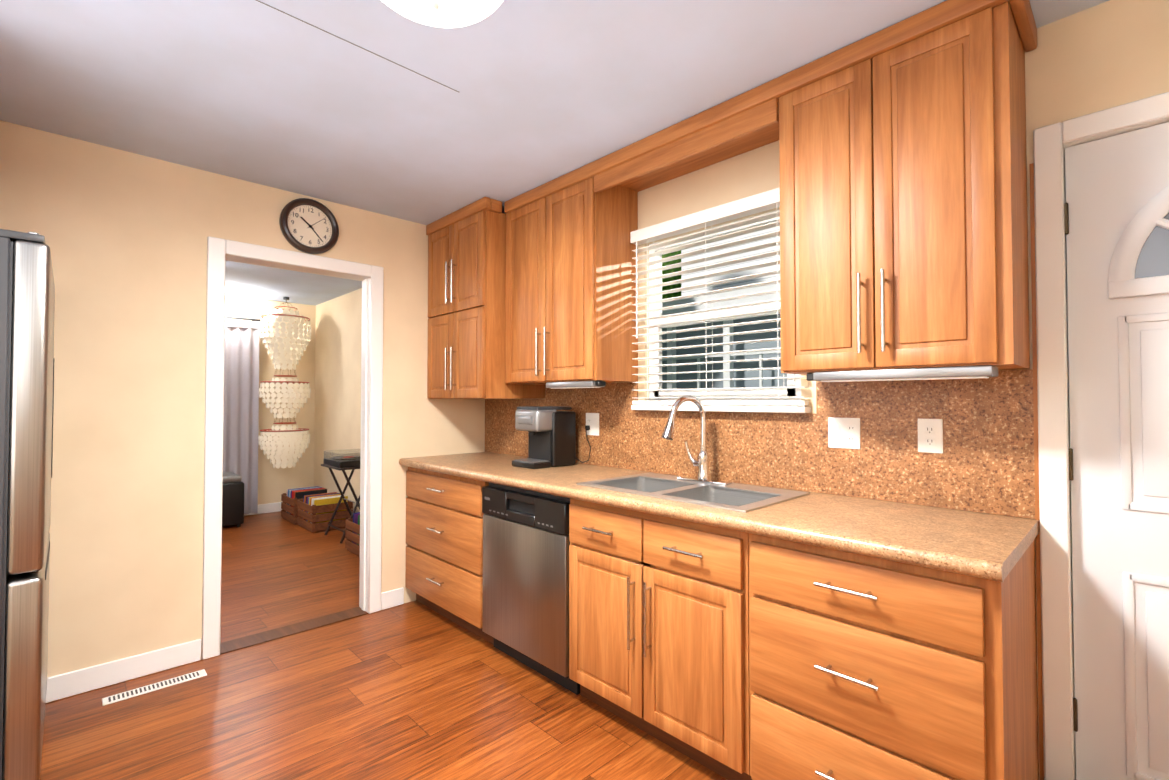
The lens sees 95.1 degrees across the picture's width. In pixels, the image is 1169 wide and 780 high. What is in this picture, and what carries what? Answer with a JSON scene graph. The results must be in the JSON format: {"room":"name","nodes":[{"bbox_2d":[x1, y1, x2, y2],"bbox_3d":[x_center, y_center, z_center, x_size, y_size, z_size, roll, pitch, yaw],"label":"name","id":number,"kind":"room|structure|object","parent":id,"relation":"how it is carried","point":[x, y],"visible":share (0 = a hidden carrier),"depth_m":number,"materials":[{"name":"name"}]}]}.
{"room":"kitchen","nodes":[
{"label":"kitchen","id":0,"kind":"room"},
{"bbox_2d":[0,120,484,676],"bbox_3d":[-1.840,0.118,2.773,3.050,2.418,0.120,1,-2,-44],"label":"wall","id":1,"kind":"structure","parent":0,"point":[124,234],"depth_m":2.49,"materials":[{"name":"paint"}]},
{"bbox_2d":[46,639,201,702],"bbox_3d":[-2.385,1.262,2.131,1.406,0.105,0.013,1,-2,-44],"label":"baseboard","id":2,"kind":"structure","parent":1,"relation":"attached to","point":[77,682],"depth_m":2.41,"materials":[{"name":"white wood"}]},
{"bbox_2d":[202,236,383,659],"bbox_3d":[-1.603,0.286,2.998,0.892,2.090,0.152,1,-2,-44],"label":"trim","id":3,"kind":"structure","parent":1,"relation":"attached to","point":[220,251],"depth_m":2.91,"materials":[{"name":"white"}]},
{"bbox_2d":[279,198,338,253],"bbox_3d":[-1.529,-0.915,2.983,0.304,0.304,0.036,1,-2,-44],"label":"wall clock","id":4,"kind":"object","parent":1,"relation":"attached to","point":[308,226],"visible":1,"depth_m":2.98,"materials":[{"name":"brown"}]},
{"bbox_2d":[381,587,403,605],"bbox_3d":[-1.065,1.291,3.591,0.728,0.105,0.013,1,-2,-44],"label":"baseboard","id":5,"kind":"structure","parent":1,"relation":"attached to","point":[396,595],"depth_m":3.28,"materials":[{"name":"white wood"}]},
{"bbox_2d":[225,295,315,504],"bbox_3d":[-4.382,0.170,5.406,3.050,2.418,0.120,1,-2,-44],"label":"wall","id":6,"kind":"structure","parent":0,"point":[275,483],"depth_m":6.16,"materials":[{"name":"paint"}]},
{"bbox_2d":[223,316,265,513],"bbox_3d":[-4.178,0.270,5.444,1.660,2.160,0.103,1,-2,-44],"label":"curtain","id":7,"kind":"object","parent":6,"relation":"attached to","point":[241,402],"visible":0.23,"depth_m":5.85,"materials":[{"name":"grey fabric"}]},
{"bbox_2d":[244,502,282,515],"bbox_3d":[-4.343,1.325,5.328,3.030,0.105,0.013,1,-2,-44],"label":"baseboard","id":8,"kind":"structure","parent":6,"relation":"attached to","point":[270,507],"depth_m":6.05,"materials":[{"name":"white"}]},
{"bbox_2d":[40,511,726,779],"bbox_3d":[-1.645,1.353,2.547,3.290,0.060,8.000,1,-2,-44],"label":"floor","id":9,"kind":"structure","parent":0,"point":[414,690],"depth_m":2.20,"materials":[{"name":"laminate"}]},
{"bbox_2d":[0,229,54,779],"bbox_3d":[-2.252,0.408,1.665,0.826,1.795,0.823,1,-2,-44],"label":"refrigerator","id":10,"kind":"object","parent":9,"relation":"on","point":[27,303],"visible":1,"depth_m":1.63,"materials":[{"name":"grey metal"}]},
{"bbox_2d":[102,669,206,705],"bbox_3d":[-1.899,1.316,2.372,0.360,0.006,0.070,1,-2,-44],"label":"floor vent","id":11,"kind":"object","parent":9,"relation":"in","point":[150,688],"visible":1,"depth_m":2.36,"materials":[{"name":"white plastic"}]},
{"bbox_2d":[222,472,243,526],"bbox_3d":[-3.742,1.119,5.386,0.450,0.520,0.450,1,-2,-44],"label":"ottoman","id":12,"kind":"object","parent":9,"relation":"on","point":[233,501],"visible":0.48,"depth_m":5.32,"materials":[{"name":"black leather"}]},
{"bbox_2d":[220,607,367,654],"bbox_3d":[-1.603,1.328,2.978,0.742,0.007,0.140,1,-2,-44],"label":"threshold","id":13,"kind":"object","parent":9,"relation":"on","point":[265,636],"depth_m":2.94,"materials":[{"name":"brown wood"}]},
{"bbox_2d":[281,486,326,524],"bbox_3d":[-2.986,1.224,5.746,0.384,0.325,0.444,1,-2,-44],"label":"crate","id":14,"kind":"object","parent":9,"relation":"on","point":[289,499],"visible":0.48,"depth_m":5.61,"materials":[{"name":"brown wood"}]},
{"bbox_2d":[297,492,352,532],"bbox_3d":[-2.624,1.219,5.400,0.384,0.321,0.464,1,-2,-44],"label":"crate","id":15,"kind":"object","parent":9,"relation":"on","point":[315,512],"visible":0.85,"depth_m":5.24,"materials":[{"name":"brown wood"}]},
{"bbox_2d":[321,464,359,542],"bbox_3d":[-2.203,1.039,5.018,0.370,0.675,0.480,1,-2,-44],"label":"tray table","id":16,"kind":"object","parent":9,"relation":"on","point":[357,500],"visible":0.56,"depth_m":5.00,"materials":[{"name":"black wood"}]},
{"bbox_2d":[323,449,360,467],"bbox_3d":[-2.203,0.638,5.026,0.340,0.125,0.430,1,-2,-44],"label":"turntable","id":17,"kind":"object","parent":16,"relation":"on","point":[344,461],"visible":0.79,"depth_m":4.91,"materials":[{"name":"black plastic"}]},
{"bbox_2d":[345,512,359,556],"bbox_3d":[-1.749,1.199,4.522,0.384,0.325,0.424,1,-2,-44],"label":"crate","id":18,"kind":"object","parent":9,"relation":"on","point":[352,536],"visible":0.23,"depth_m":4.44,"materials":[{"name":"brown wood"}]},
{"bbox_2d":[405,467,493,644],"bbox_3d":[-0.627,0.902,3.236,0.636,0.868,0.870,1,-2,-44],"label":"base cabinet","id":19,"kind":"object","parent":9,"relation":"on","point":[444,548],"visible":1,"depth_m":2.99,"materials":[{"name":"brown wood"}]},
{"bbox_2d":[399,452,1038,582],"bbox_3d":[0.111,0.433,2.479,0.639,0.044,2.997,1,-2,-44],"label":"countertop","id":20,"kind":"structure","parent":19,"relation":"on","point":[993,547],"depth_m":1.64,"materials":[{"name":"stone"}]},
{"bbox_2d":[512,406,590,468],"bbox_3d":[-0.188,0.256,2.966,0.338,0.328,0.303,1,-2,-44],"label":"coffee maker","id":21,"kind":"object","parent":20,"relation":"on","point":[551,430],"visible":0.98,"depth_m":2.91,"materials":[{"name":"black plastic"}]},
{"bbox_2d":[576,472,809,512],"bbox_3d":[0.419,0.484,2.180,0.490,0.172,0.800,1,-2,-44],"label":"sink","id":22,"kind":"object","parent":20,"relation":"in","point":[745,498],"visible":0.23,"depth_m":2.18,"materials":[{"name":"metal"}]},
{"bbox_2d":[661,395,731,484],"bbox_3d":[0.455,0.211,2.283,0.246,0.377,0.250,1,-2,-44],"label":"faucet","id":23,"kind":"object","parent":20,"relation":"on","point":[701,463],"visible":1,"depth_m":2.33,"materials":[{"name":"silver metal"}]},
{"bbox_2d":[482,482,579,694],"bbox_3d":[-0.090,0.893,2.699,0.595,0.866,0.635,1,-2,-44],"label":"dishwasher","id":24,"kind":"object","parent":9,"relation":"on","point":[526,542],"visible":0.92,"depth_m":2.46,"materials":[{"name":"silver metal"}]},
{"bbox_2d":[569,498,751,779],"bbox_3d":[0.414,0.881,2.158,0.636,0.868,0.830,1,-2,-44],"label":"base cabinet","id":25,"kind":"object","parent":9,"relation":"on","point":[658,627],"visible":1,"depth_m":1.89,"materials":[{"name":"brown wood"}]},
{"bbox_2d":[749,533,1038,779],"bbox_3d":[0.925,0.871,1.629,0.636,0.868,0.635,1,-2,-44],"label":"base cabinet","id":26,"kind":"object","parent":9,"relation":"on","point":[862,667],"visible":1,"depth_m":1.41,"materials":[{"name":"brown wood"}]},
{"bbox_2d":[0,0,1108,305],"bbox_3d":[-1.645,-1.124,2.596,3.290,0.061,8.000,1,-2,-44],"label":"ceiling","id":27,"kind":"structure","parent":0,"point":[264,94],"depth_m":1.92,"materials":[{"name":"paint"}]},
{"bbox_2d":[258,297,310,468],"bbox_3d":[-3.302,-0.089,5.897,0.501,1.879,0.502,1,-2,-44],"label":"chandelier","id":28,"kind":"object","parent":27,"relation":"hanging from","point":[288,432],"visible":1,"depth_m":5.77,"materials":[{"name":"capiz shell"},{"name":"metal"}]},
{"bbox_2d":[381,0,502,27],"bbox_3d":[-0.380,-1.033,1.341,0.412,0.172,0.412,1,-2,-44],"label":"ceiling light","id":29,"kind":"object","parent":27,"relation":"attached to","point":[448,13],"visible":1,"depth_m":1.39,"materials":[{"name":"white glass"}]},
{"bbox_2d":[314,0,1168,779],"bbox_3d":[-0.505,0.136,3.672,0.120,2.418,8.000,1,-2,-44],"label":"wall","id":30,"kind":"structure","parent":0,"point":[1102,56],"depth_m":2.15,"materials":[{"name":"paint"}]},
{"bbox_2d":[426,197,544,398],"bbox_3d":[-0.637,-0.512,3.378,0.492,1.133,0.692,1,-2,-44],"label":"upper cabinet","id":31,"kind":"object","parent":30,"relation":"attached to","point":[466,304],"visible":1,"depth_m":3.13,"materials":[{"name":"brown wood"}]},
{"bbox_2d":[505,177,637,384],"bbox_3d":[-0.112,-0.536,2.926,0.365,0.992,0.745,1,-2,-44],"label":"upper cabinet","id":32,"kind":"object","parent":30,"relation":"attached to","point":[570,285],"visible":1,"depth_m":2.72,"materials":[{"name":"brown wood"}]},
{"bbox_2d":[546,381,605,388],"bbox_3d":[-0.041,-0.026,2.720,0.090,0.033,0.380,1,-2,-44],"label":"under-cabinet light","id":33,"kind":"object","parent":32,"relation":"attached to","point":[575,384],"visible":1,"depth_m":2.66,"materials":[{"name":"silver metal"}]},
{"bbox_2d":[631,209,810,412],"bbox_3d":[0.604,-0.333,2.469,0.159,0.862,0.895,1,-2,-44],"label":"window","id":34,"kind":"structure","parent":30,"relation":"in","point":[791,392],"depth_m":2.48,"materials":[{"name":"white"}]},
{"bbox_2d":[630,187,808,405],"bbox_3d":[0.561,-0.374,2.427,0.070,0.885,0.893,1,-2,-44],"label":"window blind","id":35,"kind":"object","parent":34,"relation":"attached to","point":[753,204],"visible":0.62,"depth_m":2.41,"materials":[{"name":"white plastic"}]},
{"bbox_2d":[485,369,1034,518],"bbox_3d":[0.338,0.186,2.704,0.006,0.457,2.997,1,-2,-44],"label":"backsplash","id":36,"kind":"structure","parent":30,"relation":"attached to","point":[983,462],"depth_m":2.00,"materials":[{"name":"stone"}]},
{"bbox_2d":[585,413,598,435],"bbox_3d":[0.036,0.191,2.990,0.029,0.125,0.105,1,-2,-44],"label":"outlet","id":37,"kind":"object","parent":36,"relation":"attached to","point":[592,424],"visible":0.94,"depth_m":2.99,"materials":[{"name":"white plastic"}]},
{"bbox_2d":[828,417,859,448],"bbox_3d":[0.982,0.163,2.024,0.009,0.116,0.116,1,-2,-44],"label":"outlet","id":38,"kind":"object","parent":36,"relation":"attached to","point":[843,432],"visible":1,"depth_m":2.02,"materials":[{"name":"white plastic"}]},
{"bbox_2d":[918,419,942,453],"bbox_3d":[1.179,0.156,1.822,0.007,0.116,0.074,1,-2,-44],"label":"duplex electrical outlet","id":39,"kind":"object","parent":36,"relation":"attached to","point":[930,435],"visible":1,"depth_m":1.82,"materials":[{"name":"white plastic"}]},
{"bbox_2d":[504,0,1036,212],"bbox_3d":[0.464,-1.025,2.356,0.341,0.147,2.319,1,-2,-44],"label":"crown molding","id":40,"kind":"structure","parent":30,"relation":"attached to","point":[745,122],"depth_m":2.07,"materials":[{"name":"brown wood"}]},
{"bbox_2d":[779,1,1029,374],"bbox_3d":[1.014,-0.559,1.760,0.365,0.992,0.650,1,-2,-44],"label":"upper cabinet","id":41,"kind":"object","parent":30,"relation":"attached to","point":[903,211],"visible":1,"depth_m":1.60,"materials":[{"name":"brown wood"}]},
{"bbox_2d":[806,365,997,381],"bbox_3d":[0.966,-0.047,1.677,0.090,0.033,0.520,1,-2,-44],"label":"under-cabinet light","id":42,"kind":"object","parent":41,"relation":"attached to","point":[967,372],"visible":1,"depth_m":1.61,"materials":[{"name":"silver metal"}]},
{"bbox_2d":[1029,92,1168,779],"bbox_3d":[1.745,0.247,1.326,0.138,2.102,0.952,1,-2,-44],"label":"door frame","id":43,"kind":"structure","parent":30,"relation":"attached to","point":[1055,631],"depth_m":1.59,"materials":[{"name":"white wood"}]},
{"bbox_2d":[1064,122,1168,779],"bbox_3d":[1.709,0.275,1.288,0.133,2.021,0.810,1,-2,-44],"label":"entry door","id":44,"kind":"structure","parent":30,"relation":"in","point":[1116,213],"depth_m":1.51,"materials":[{"name":"white"}]},
{"label":"outside","id":45,"kind":"structure","parent":0,"visible":0},
{"bbox_3d":[15.702,2.060,19.590,44.400,0.200,60.000,1,-2,-44],"label":"ground","id":46,"kind":"structure","parent":45,"visible":0},
{"bbox_2d":[662,250,680,298],"bbox_3d":[5.904,-4.990,25.666,8.346,14.136,7.902,1,-2,-44],"label":"tree","id":47,"kind":"object","parent":46,"relation":"on","point":[670,287],"visible":0.02,"depth_m":23.30,"materials":[{"name":"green plant"}]},
{"bbox_2d":[662,226,786,388],"bbox_3d":[3.971,-2.119,13.142,8.950,7.900,12.500,1,-2,-44],"label":"house","id":48,"kind":"structure","parent":46,"relation":"on","point":[736,365],"depth_m":9.29,"materials":[{"name":"white"}]}
]}

